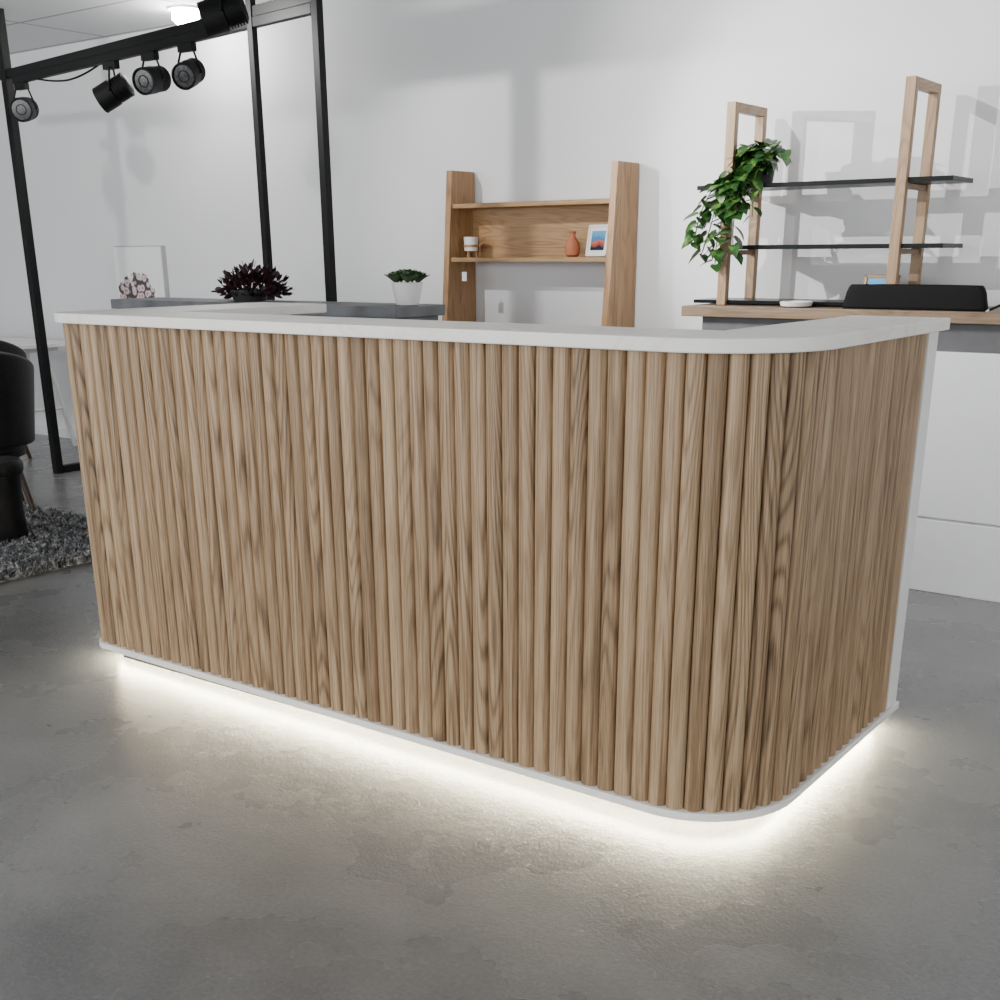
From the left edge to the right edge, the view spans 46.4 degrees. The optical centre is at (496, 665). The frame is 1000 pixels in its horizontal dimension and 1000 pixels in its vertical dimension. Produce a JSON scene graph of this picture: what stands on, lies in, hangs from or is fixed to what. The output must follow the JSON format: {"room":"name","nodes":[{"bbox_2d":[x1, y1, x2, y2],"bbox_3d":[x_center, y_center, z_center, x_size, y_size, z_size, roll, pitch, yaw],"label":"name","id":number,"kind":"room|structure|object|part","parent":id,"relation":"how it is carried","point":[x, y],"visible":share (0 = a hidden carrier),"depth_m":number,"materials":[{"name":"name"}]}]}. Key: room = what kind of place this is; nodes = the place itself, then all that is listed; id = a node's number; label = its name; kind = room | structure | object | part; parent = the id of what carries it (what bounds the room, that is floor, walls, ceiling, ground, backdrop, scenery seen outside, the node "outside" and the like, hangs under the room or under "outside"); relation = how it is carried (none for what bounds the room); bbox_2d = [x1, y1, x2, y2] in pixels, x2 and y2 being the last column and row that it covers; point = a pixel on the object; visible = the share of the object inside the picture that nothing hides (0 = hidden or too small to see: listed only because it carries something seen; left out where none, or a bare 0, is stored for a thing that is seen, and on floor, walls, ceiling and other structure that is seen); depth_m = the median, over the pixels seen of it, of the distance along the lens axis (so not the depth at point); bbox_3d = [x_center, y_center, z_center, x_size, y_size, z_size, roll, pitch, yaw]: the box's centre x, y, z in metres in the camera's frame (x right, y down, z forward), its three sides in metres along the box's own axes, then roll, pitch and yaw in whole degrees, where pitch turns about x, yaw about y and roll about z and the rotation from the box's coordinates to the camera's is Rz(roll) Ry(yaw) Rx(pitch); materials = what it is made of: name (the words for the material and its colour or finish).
{"room":"reception area","nodes":[
{"label":"reception area","id":0,"kind":"room"},
{"bbox_2d":[0,0,270,54],"bbox_3d":[-2.186,-2.148,2.006,13.700,0.100,9.170,14,24,34],"label":"ceiling","id":1,"kind":"structure","parent":0,"point":[31,25],"depth_m":6.86,"materials":[{"name":"paint"}]},
{"bbox_2d":[168,5,198,24],"bbox_3d":[-1.760,-3.671,6.590,0.190,0.084,0.190,14,24,34],"label":"recessed light","id":2,"kind":"object","parent":1,"relation":"in","point":[181,14],"depth_m":6.53,"materials":[{"name":"white"}]},
{"bbox_2d":[0,434,999,999],"bbox_3d":[-2.162,0.422,2.926,13.700,0.120,9.200,14,24,34],"label":"floor","id":3,"kind":"structure","parent":0,"point":[165,834],"depth_m":2.67,"materials":[{"name":"concrete"}]},
{"bbox_2d":[0,340,31,458],"bbox_3d":[-3.388,-1.723,7.553,0.694,0.864,0.599,-3,20,-9],"label":"armchair","id":4,"kind":"object","parent":3,"relation":"on","point":[7,347],"visible":0.13,"depth_m":7.40,"materials":[{"name":"black leather"}]},
{"bbox_3d":[-3.219,-1.542,7.887,0.040,0.299,0.115,14,24,34],"label":"leg","id":5,"kind":"part","parent":4,"relation":"part of","materials":[{"name":"brown wood"}]},
{"bbox_2d":[0,337,77,445],"bbox_3d":[-3.587,-1.986,8.489,1.220,0.738,0.530,14,24,34],"label":"trestle table","id":6,"kind":"object","parent":3,"relation":"on","point":[28,346],"visible":0.41,"depth_m":8.27,"materials":[{"name":"white laminate"}]},
{"bbox_3d":[-3.126,-1.922,8.335,0.032,0.717,0.191,14,24,34],"label":"leg","id":7,"kind":"part","parent":6,"relation":"part of","materials":[{"name":"white laminate"}]},
{"bbox_2d":[0,501,91,582],"bbox_3d":[-2.871,-0.591,5.533,2.187,0.059,1.872,14,24,34],"label":"shag rug","id":8,"kind":"object","parent":3,"relation":"on","point":[57,539],"visible":0.51,"depth_m":5.37,"materials":[{"name":"fabric"}]},
{"bbox_2d":[0,456,28,541],"bbox_3d":[-2.363,-0.782,5.514,0.276,0.395,0.276,14,24,34],"label":"round stool","id":9,"kind":"object","parent":8,"relation":"on","point":[13,524],"visible":0.84,"depth_m":5.46,"materials":[{"name":"black leather"}]},
{"bbox_3d":[-2.364,-0.933,5.461,0.276,0.075,0.276,14,24,34],"label":"seat","id":10,"kind":"part","parent":9,"relation":"part of","materials":[{"name":"black leather"}]},
{"bbox_2d":[0,352,35,510],"bbox_3d":[-2.724,-1.214,6.051,0.693,0.864,0.600,-11,22,-27],"label":"armchair","id":11,"kind":"object","parent":8,"relation":"on","point":[17,396],"visible":0.88,"depth_m":5.95,"materials":[{"name":"black leather"}]},
{"bbox_3d":[-2.741,-1.114,6.122,0.500,0.060,0.500,14,24,34],"label":"seat","id":12,"kind":"part","parent":11,"relation":"part of","materials":[{"name":"black leather"}]},
{"bbox_2d":[0,445,26,454],"bbox_3d":[-2.742,-1.184,6.097,0.524,0.170,0.524,14,24,34],"label":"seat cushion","id":13,"kind":"object","parent":11,"relation":"on","point":[19,449],"depth_m":6.04,"materials":[{"name":"black leather"}]},
{"bbox_3d":[-2.474,-0.934,6.101,0.110,0.299,0.061,14,24,34],"label":"leg","id":14,"kind":"part","parent":11,"relation":"part of","materials":[{"name":"brown wood"}]},
{"bbox_2d":[0,0,336,473],"bbox_3d":[-1.386,-2.041,5.776,0.991,2.619,4.938,-14,24,-34],"label":"frame","id":15,"kind":"object","parent":3,"relation":"on","point":[271,12],"visible":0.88,"depth_m":5.44,"materials":[{"name":"metal"}]},
{"bbox_2d":[9,82,38,121],"bbox_3d":[-2.679,-3.186,6.604,0.147,0.210,0.190,-3,20,-6],"label":"track spotlight","id":16,"kind":"object","parent":15,"relation":"hanging from","point":[22,109],"visible":1,"depth_m":6.55,"materials":[{"name":"black metal"}]},
{"bbox_3d":[-2.801,-2.463,6.994,0.048,2.619,0.048,14,24,34],"label":"post","id":17,"kind":"part","parent":15,"relation":"part of","materials":[{"name":"black metal"}]},
{"bbox_2d":[92,60,134,112],"bbox_3d":[-1.945,-2.931,5.907,0.204,0.235,0.146,3,20,9],"label":"track spotlight","id":18,"kind":"object","parent":15,"relation":"hanging from","point":[111,93],"visible":1,"depth_m":5.87,"materials":[{"name":"black metal"}]},
{"bbox_2d":[132,51,170,94],"bbox_3d":[-1.669,-2.860,5.641,0.141,0.195,0.185,6,20,17],"label":"track spotlight","id":19,"kind":"object","parent":15,"relation":"hanging from","point":[147,80],"visible":1,"depth_m":5.60,"materials":[{"name":"black metal"}]},
{"bbox_3d":[-1.739,-2.994,5.671,0.034,0.039,2.823,-19,26,-42],"label":"track rail","id":20,"kind":"part","parent":15,"relation":"part of","materials":[{"name":"black metal"}]},
{"bbox_2d":[171,42,205,89],"bbox_3d":[-1.432,-2.777,5.413,0.134,0.202,0.183,0,19,1],"label":"track spotlight","id":21,"kind":"object","parent":15,"relation":"hanging from","point":[186,74],"visible":1,"depth_m":5.37,"materials":[{"name":"black metal"}]},
{"bbox_2d":[196,0,248,37],"bbox_3d":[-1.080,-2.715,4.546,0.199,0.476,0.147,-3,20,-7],"label":"track spotlight","id":22,"kind":"object","parent":15,"relation":"hanging from","point":[217,16],"visible":1,"depth_m":4.55,"materials":[{"name":"black metal"}]},
{"bbox_3d":[-1.050,-1.883,5.323,0.032,2.619,0.032,14,24,34],"label":"post","id":23,"kind":"part","parent":15,"relation":"part of","materials":[{"name":"black metal"}]},
{"bbox_3d":[-0.723,-1.780,5.025,0.036,2.619,0.036,14,24,34],"label":"post","id":24,"kind":"part","parent":15,"relation":"part of","materials":[{"name":"black metal"}]},
{"bbox_2d":[111,297,444,319],"bbox_3d":[-1.005,-1.060,5.253,1.770,1.112,0.300,14,24,34],"label":"reception desk","id":25,"kind":"object","parent":3,"relation":"on","point":[334,309],"visible":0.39,"depth_m":4.67,"materials":[{"name":"concrete"}]},
{"bbox_2d":[211,259,293,301],"bbox_3d":[-1.061,-1.682,5.077,0.448,0.179,0.270,14,24,34],"label":"plant","id":26,"kind":"object","parent":25,"relation":"on","point":[233,282],"visible":1,"depth_m":5.04,"materials":[{"name":"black plant"}]},
{"bbox_3d":[-1.085,-1.626,5.113,0.170,0.050,0.170,14,24,34],"label":"pot","id":27,"kind":"part","parent":26,"relation":"part of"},
{"bbox_3d":[-1.071,-1.038,5.166,1.730,1.010,0.040,14,24,34],"label":"panel","id":28,"kind":"part","parent":25,"relation":"part of","materials":[{"name":"grey concrete"}]},
{"bbox_2d":[385,269,430,305],"bbox_3d":[-0.350,-1.488,4.580,0.201,0.137,0.182,14,24,34],"label":"potted succulent","id":29,"kind":"object","parent":25,"relation":"on","point":[407,293],"visible":1,"depth_m":4.55,"materials":[{"name":"white ceramic"}]},
{"bbox_2d":[391,282,422,305],"bbox_3d":[-0.353,-1.466,4.595,0.124,0.086,0.124,14,24,34],"label":"pot","id":30,"kind":"object","parent":29,"relation":"on","point":[405,293],"depth_m":4.55,"materials":[{"name":"white ceramic"}]},
{"bbox_2d":[54,302,950,821],"bbox_3d":[-0.112,-0.465,3.515,2.450,1.138,1.050,14,24,34],"label":"reception desk","id":31,"kind":"object","parent":3,"relation":"on","point":[663,572],"depth_m":2.87,"materials":[{"name":"brown laminate"}]},
{"bbox_3d":[-0.110,0.015,3.684,2.426,0.020,1.023,14,24,34],"label":"trim","id":32,"kind":"part","parent":31,"relation":"part of","materials":[{"name":"white laminate"}]},
{"bbox_3d":[1.084,-0.389,3.219,0.125,1.038,0.073,14,24,34],"label":"panel","id":33,"kind":"part","parent":31,"relation":"part of","materials":[{"name":"white laminate"}]},
{"bbox_2d":[442,161,638,326],"bbox_3d":[0.171,-1.637,5.979,1.020,1.705,0.330,14,24,34],"label":"bookcase","id":34,"kind":"object","parent":3,"relation":"on","point":[524,231],"visible":0.47,"depth_m":5.89,"materials":[{"name":"brown laminate"}]},
{"bbox_2d":[464,237,478,256],"bbox_3d":[-0.135,-2.184,6.082,0.079,0.101,0.079,14,24,34],"label":"candle holder","id":35,"kind":"object","parent":34,"relation":"on","point":[470,243],"visible":1,"depth_m":6.05,"materials":[{"name":"white ceramic"}]},
{"bbox_2d":[464,237,477,250],"bbox_3d":[-0.135,-2.199,6.077,0.076,0.070,0.076,14,24,34],"label":"cup","id":36,"kind":"object","parent":35,"relation":"on","point":[470,243],"depth_m":6.05,"materials":[{"name":"white ceramic"}]},
{"bbox_3d":[0.204,-2.051,5.884,0.952,0.022,0.210,14,24,34],"label":"shelf","id":37,"kind":"part","parent":34,"relation":"part of","materials":[{"name":"brown wood"}]},
{"bbox_3d":[0.208,-2.299,5.805,0.952,0.022,0.190,14,24,34],"label":"shelf","id":38,"kind":"part","parent":34,"relation":"part of","materials":[{"name":"brown wood"}]},
{"bbox_3d":[0.259,-2.199,5.911,0.952,0.239,0.018,14,24,34],"label":"panel","id":39,"kind":"part","parent":34,"relation":"part of","materials":[{"name":"brown wood"}]},
{"bbox_2d":[565,231,579,256],"bbox_3d":[0.371,-2.071,5.725,0.076,0.118,0.076,14,24,34],"label":"terracotta vase","id":40,"kind":"object","parent":34,"relation":"on","point":[572,247],"visible":1,"depth_m":5.70,"materials":[{"name":"orange ceramic"}]},
{"bbox_2d":[585,224,607,256],"bbox_3d":[0.489,-2.052,5.627,0.039,0.146,0.150,-14,24,-34],"label":"picture frame","id":41,"kind":"object","parent":34,"relation":"on","point":[596,245],"visible":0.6,"depth_m":5.63,"materials":[{"name":"white paper"}]},
{"bbox_3d":[0.448,-2.071,5.680,0.039,0.145,0.010,-14,24,-34],"label":"frame","id":42,"kind":"part","parent":41,"relation":"part of","materials":[{"name":"white laminate"}]},
{"bbox_3d":[0.481,-1.988,5.643,0.017,0.012,0.150,-14,24,-34],"label":"frame","id":43,"kind":"part","parent":41,"relation":"part of","materials":[{"name":"white laminate"}]},
{"bbox_2d":[590,231,605,249],"bbox_3d":[0.487,-2.053,5.625,0.016,0.088,0.098,-14,24,-34],"label":"photo","id":44,"kind":"object","parent":41,"relation":"on","point":[597,238],"depth_m":5.62},
{"bbox_3d":[0.498,-2.118,5.611,0.017,0.012,0.150,-14,24,-34],"label":"frame","id":45,"kind":"part","parent":41,"relation":"part of","materials":[{"name":"white laminate"}]},
{"bbox_2d":[681,303,999,602],"bbox_3d":[2.619,-0.711,4.241,4.130,1.088,0.550,14,24,34],"label":"credenza","id":46,"kind":"object","parent":3,"relation":"on","point":[956,552],"visible":0.3,"depth_m":4.54,"materials":[{"name":"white wood"}]},
{"bbox_2d":[780,301,812,307],"bbox_3d":[1.228,-1.485,4.786,0.132,0.024,0.132,14,24,34],"label":"dish","id":47,"kind":"object","parent":46,"relation":"on","point":[788,304],"visible":1,"depth_m":4.74,"materials":[{"name":"ceramic"}]},
{"bbox_2d":[694,76,972,305],"bbox_3d":[1.366,-1.921,4.806,1.070,0.832,0.310,14,24,34],"label":"display shelf","id":48,"kind":"object","parent":46,"relation":"on","point":[902,182],"visible":0.77,"depth_m":4.71,"materials":[{"name":"brown wood"}]},
{"bbox_3d":[0.974,-1.942,4.924,0.040,0.796,0.035,14,24,34],"label":"post","id":49,"kind":"part","parent":48,"relation":"part of","materials":[{"name":"brown wood"}]},
{"bbox_2d":[681,138,791,272],"bbox_3d":[1.014,-1.913,4.859,0.396,0.520,0.327,-6,20,-15],"label":"pothos","id":50,"kind":"object","parent":48,"relation":"on","point":[755,164],"visible":1,"depth_m":4.83,"materials":[{"name":"green plant"}]},
{"bbox_2d":[747,161,774,183],"bbox_3d":[1.111,-2.084,4.928,0.144,0.095,0.144,14,24,34],"label":"pot","id":51,"kind":"object","parent":50,"relation":"on","point":[768,174],"depth_m":4.88,"materials":[{"name":"black ceramic"}]},
{"bbox_3d":[1.057,-1.805,5.090,0.024,0.020,0.240,14,24,34],"label":"rail","id":52,"kind":"part","parent":48,"relation":"part of","materials":[{"name":"brown wood"}]},
{"bbox_3d":[1.054,-2.338,4.901,0.040,0.035,0.240,14,24,34],"label":"rail","id":53,"kind":"part","parent":48,"relation":"part of","materials":[{"name":"brown wood"}]},
{"bbox_3d":[1.138,-2.017,5.132,0.040,0.796,0.035,14,24,34],"label":"post","id":54,"kind":"part","parent":48,"relation":"part of","materials":[{"name":"brown wood"}]},
{"bbox_2d":[863,275,900,283],"bbox_3d":[1.589,-1.566,4.828,0.150,0.102,0.031,17,26,39],"label":"picture frame","id":55,"kind":"object","parent":48,"relation":"on","point":[868,279],"visible":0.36,"depth_m":4.83,"materials":[{"name":"blue paper"}]},
{"bbox_2d":[870,282,885,283],"bbox_3d":[1.587,-1.566,4.825,0.094,0.040,0.008,17,26,39],"label":"photo","id":56,"kind":"object","parent":55,"relation":"on","point":[870,282],"depth_m":4.83},
{"bbox_3d":[1.593,-1.609,4.818,0.150,0.014,0.017,17,26,39],"label":"frame","id":57,"kind":"part","parent":55,"relation":"part of","materials":[{"name":"brown wood"}]},
{"bbox_3d":[1.561,-1.817,4.508,0.040,0.832,0.035,14,24,34],"label":"post","id":58,"kind":"part","parent":48,"relation":"part of","materials":[{"name":"brown wood"}]},
{"bbox_3d":[1.644,-1.664,4.679,0.024,0.020,0.240,14,24,34],"label":"rail","id":59,"kind":"part","parent":48,"relation":"part of","materials":[{"name":"brown wood"}]},
{"bbox_3d":[1.643,-1.890,4.599,0.024,0.020,0.240,14,24,34],"label":"rail","id":60,"kind":"part","parent":48,"relation":"part of","materials":[{"name":"brown wood"}]},
{"bbox_3d":[1.725,-1.892,4.716,0.040,0.832,0.035,14,24,34],"label":"post","id":61,"kind":"part","parent":48,"relation":"part of","materials":[{"name":"brown wood"}]},
{"bbox_3d":[1.641,-2.230,4.479,0.040,0.035,0.240,14,24,34],"label":"rail","id":62,"kind":"part","parent":48,"relation":"part of","materials":[{"name":"brown wood"}]},
{"bbox_3d":[2.636,-1.134,4.093,4.000,0.105,0.485,14,24,34],"label":"recess rail","id":63,"kind":"part","parent":46,"relation":"part of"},
{"bbox_2d":[843,284,987,311],"bbox_3d":[1.615,-1.428,4.515,0.555,0.094,0.049,14,24,34],"label":"case","id":64,"kind":"object","parent":46,"relation":"on","point":[933,297],"visible":0.97,"depth_m":4.49,"materials":[{"name":"black plastic"}]},
{"bbox_3d":[1.673,-0.563,5.033,1.656,0.293,0.515,14,24,34],"label":"panel","id":65,"kind":"part","parent":46,"relation":"part of","materials":[{"name":"white laminate"}]},
{"bbox_3d":[1.671,-1.011,4.875,1.656,0.638,0.515,14,24,34],"label":"panel","id":66,"kind":"part","parent":46,"relation":"part of","materials":[{"name":"white laminate"}]},
{"bbox_2d":[985,304,999,311],"bbox_3d":[1.876,-1.344,4.335,0.136,0.051,0.010,-7,20,-17],"label":"pen","id":67,"kind":"object","parent":46,"relation":"on","point":[996,306],"visible":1,"depth_m":4.33,"materials":[{"name":"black metal"}]},
{"bbox_2d":[0,0,999,429],"bbox_3d":[0.507,-2.088,5.877,13.700,2.620,0.140,14,24,34],"label":"wall","id":68,"kind":"structure","parent":0,"point":[538,100],"depth_m":5.92,"materials":[{"name":"paint"}]},
{"bbox_2d":[35,425,76,438],"bbox_3d":[0.549,-0.846,6.187,13.500,0.070,0.012,14,24,34],"label":"baseboard","id":69,"kind":"structure","parent":68,"relation":"attached to","point":[39,429],"depth_m":8.91,"materials":[{"name":"white paint"}]},
{"bbox_2d":[113,245,169,298],"bbox_3d":[-2.389,-2.530,7.871,0.500,0.577,0.043,14,24,34],"label":"flower canvas","id":70,"kind":"object","parent":68,"relation":"attached to","point":[141,271],"visible":0.56,"depth_m":7.79}
]}

